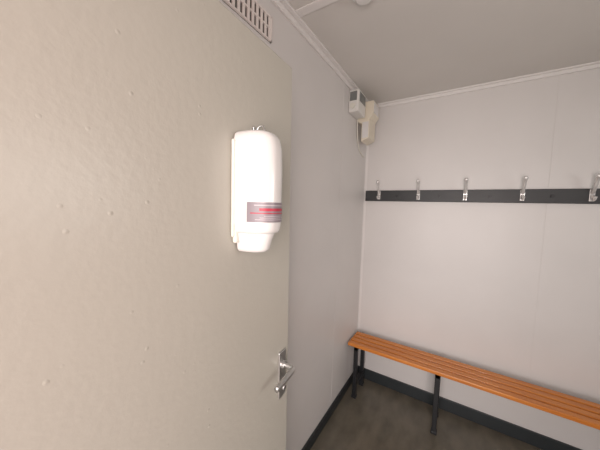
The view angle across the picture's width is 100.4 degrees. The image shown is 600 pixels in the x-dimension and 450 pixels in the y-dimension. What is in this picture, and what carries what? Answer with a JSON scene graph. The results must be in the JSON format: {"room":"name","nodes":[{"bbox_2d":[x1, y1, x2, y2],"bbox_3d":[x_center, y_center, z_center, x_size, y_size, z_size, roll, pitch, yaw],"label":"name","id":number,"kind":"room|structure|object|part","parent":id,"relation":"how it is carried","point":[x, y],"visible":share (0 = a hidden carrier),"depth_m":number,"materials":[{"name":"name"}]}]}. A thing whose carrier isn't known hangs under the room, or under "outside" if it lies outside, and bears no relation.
{"room":"changing room","nodes":[
{"label":"changing room","id":0,"kind":"room"},
{"bbox_2d":[219,0,365,449],"bbox_3d":[-0.150,0.238,1.235,0.100,2.440,2.700,4,5,32],"label":"wall","id":1,"kind":"structure","parent":0,"point":[318,94],"depth_m":1.55,"materials":[{"name":"paint"}]},
{"bbox_2d":[222,0,272,42],"bbox_3d":[-0.230,-0.810,0.881,0.010,0.100,0.410,4,5,32],"label":"air vent","id":2,"kind":"object","parent":1,"relation":"in","point":[252,12],"visible":1,"depth_m":0.97,"materials":[{"name":"grey plastic"}]},
{"bbox_2d":[271,0,367,101],"bbox_3d":[-0.057,-0.956,1.113,0.035,0.035,2.500,4,5,32],"label":"trim","id":3,"kind":"structure","parent":1,"relation":"attached to","point":[284,6],"depth_m":1.30,"materials":[{"name":"white plastic"}]},
{"bbox_2d":[301,373,352,449],"bbox_3d":[-0.136,1.420,1.295,0.012,0.075,2.487,4,5,32],"label":"baseboard","id":4,"kind":"structure","parent":1,"relation":"attached to","point":[326,417],"depth_m":1.80,"materials":[{"name":"plastic"}]},
{"bbox_2d":[331,83,344,400],"bbox_3d":[0.270,0.183,1.798,0.001,2.315,0.008,4,5,32],"label":"joint","id":5,"kind":"object","parent":1,"relation":"attached to","point":[344,83],"depth_m":1.79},
{"bbox_2d":[349,89,378,156],"bbox_3d":[0.492,-0.764,1.919,0.126,0.409,0.373,4,5,32],"label":"sensor","id":6,"kind":"object","parent":1,"relation":"attached to","point":[366,114],"visible":1,"depth_m":1.91,"materials":[{"name":"white plastic"}]},
{"bbox_2d":[295,0,337,16],"bbox_3d":[0.995,-0.896,0.516,2.385,0.006,0.045,4,5,32],"label":"ceiling light","id":7,"kind":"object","parent":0,"point":[315,5],"depth_m":1.10,"materials":[{"name":"white plastic"}]},
{"bbox_2d":[310,378,542,449],"bbox_3d":[0.874,1.585,0.653,2.620,0.100,2.700,4,5,32],"label":"floor","id":8,"kind":"structure","parent":0,"point":[380,417],"depth_m":1.78,"materials":[{"name":"plastic"}]},
{"bbox_2d":[348,331,599,434],"bbox_3d":[1.310,1.249,1.613,2.050,0.460,0.225,4,5,32],"label":"bench","id":9,"kind":"object","parent":8,"relation":"on","point":[575,409],"visible":1,"depth_m":1.68,"materials":[{"name":"brown wood"}]},
{"bbox_3d":[0.501,1.200,2.128,0.030,0.434,0.210,4,5,32],"label":"frame","id":10,"kind":"part","parent":9,"relation":"part of","materials":[{"name":"black metal"}]},
{"bbox_3d":[0.993,1.238,1.817,0.030,0.434,0.210,4,5,32],"label":"frame","id":11,"kind":"part","parent":9,"relation":"part of","materials":[{"name":"black metal"}]},
{"bbox_2d":[287,0,599,103],"bbox_3d":[0.951,-0.948,0.473,2.620,0.100,2.700,4,5,32],"label":"ceiling","id":12,"kind":"structure","parent":0,"point":[391,50],"depth_m":1.29,"materials":[{"name":"white paint"}]},
{"bbox_2d":[353,0,371,4],"bbox_3d":[0.262,-0.938,1.024,0.100,0.027,0.100,4,5,32],"label":"smoke detector","id":13,"kind":"object","parent":12,"relation":"attached to","point":[359,2],"visible":1,"depth_m":1.04,"materials":[{"name":"white plastic"}]},
{"bbox_2d":[358,68,599,449],"bbox_3d":[1.610,0.262,1.659,2.420,2.440,0.100,4,5,32],"label":"wall","id":14,"kind":"structure","parent":0,"point":[456,281],"depth_m":1.75,"materials":[{"name":"paint"}]},
{"bbox_2d":[357,145,368,354],"bbox_3d":[0.565,0.158,2.249,0.016,2.320,0.016,4,5,32],"label":"trim","id":15,"kind":"structure","parent":14,"relation":"attached to","point":[367,146],"depth_m":2.25,"materials":[{"name":"white"}]},
{"bbox_2d":[357,366,581,449],"bbox_3d":[1.549,1.433,1.692,2.408,0.095,0.012,4,5,32],"label":"baseboard","id":16,"kind":"structure","parent":14,"relation":"attached to","point":[533,438],"depth_m":1.85,"materials":[{"name":"plastic"}]},
{"bbox_2d":[365,173,599,203],"bbox_3d":[1.473,-0.227,1.605,2.155,0.170,0.095,4,5,32],"label":"coat rack","id":17,"kind":"object","parent":14,"relation":"attached to","point":[558,196],"visible":1,"depth_m":1.72,"materials":[{"name":"black metal"}]},
{"bbox_3d":[1.491,-0.189,1.638,2.155,0.090,0.022,4,5,32],"label":"rail","id":18,"kind":"part","parent":17,"relation":"part of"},
{"bbox_2d":[377,61,599,107],"bbox_3d":[1.617,-0.936,1.515,2.408,0.030,0.030,4,5,32],"label":"trim","id":19,"kind":"structure","parent":14,"relation":"attached to","point":[592,65],"depth_m":1.69,"materials":[{"name":"white plastic"}]},
{"bbox_2d":[524,75,561,427],"bbox_3d":[1.571,0.233,1.622,0.010,2.320,0.002,4,5,32],"label":"joint","id":20,"kind":"object","parent":14,"relation":"attached to","point":[560,78],"depth_m":1.61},
{"bbox_3d":[0.221,0.375,-0.524,2.420,2.440,0.080,4,5,32],"label":"wall","id":21,"kind":"structure","parent":0,"visible":0},
{"bbox_2d":[0,0,291,449],"bbox_3d":[-0.284,0.524,0.446,0.040,1.939,0.930,4,6,29],"label":"leaf","id":22,"kind":"object","parent":21,"relation":"attached to","point":[132,315],"visible":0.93,"depth_m":0.39,"materials":[{"name":"grey paint"}]},
{"bbox_2d":[231,125,281,252],"bbox_3d":[-0.089,-0.088,0.579,0.095,0.304,0.100,4,5,29],"label":"soap dispenser","id":23,"kind":"object","parent":22,"relation":"attached to","point":[256,156],"visible":1,"depth_m":0.55,"materials":[{"name":"white plastic"}]},
{"bbox_3d":[-0.127,-0.084,0.601,0.008,0.219,0.100,4,5,29],"label":"plate","id":24,"kind":"part","parent":23,"relation":"part of","materials":[{"name":"white plastic"}]},
{"bbox_2d":[278,348,285,399],"bbox_3d":[-0.058,0.476,0.802,0.006,0.155,0.038,4,6,29],"label":"lock plate","id":25,"kind":"object","parent":22,"relation":"attached to","point":[282,355],"visible":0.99,"depth_m":0.79,"materials":[{"name":"grey metal"}]},
{"bbox_2d":[281,360,287,369],"bbox_3d":[-0.051,0.444,0.796,0.012,0.026,0.026,4,6,29],"label":"rosette","id":26,"kind":"object","parent":25,"relation":"attached to","point":[283,361],"visible":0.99,"depth_m":0.79,"materials":[{"name":"grey metal"}]},
{"bbox_2d":[274,363,294,392],"bbox_3d":[-0.055,0.451,0.746,0.050,0.022,0.106,4,6,29],"label":"lever","id":27,"kind":"object","parent":26,"relation":"attached to","point":[290,367],"visible":1,"depth_m":0.73,"materials":[{"name":"grey metal"}]}
]}

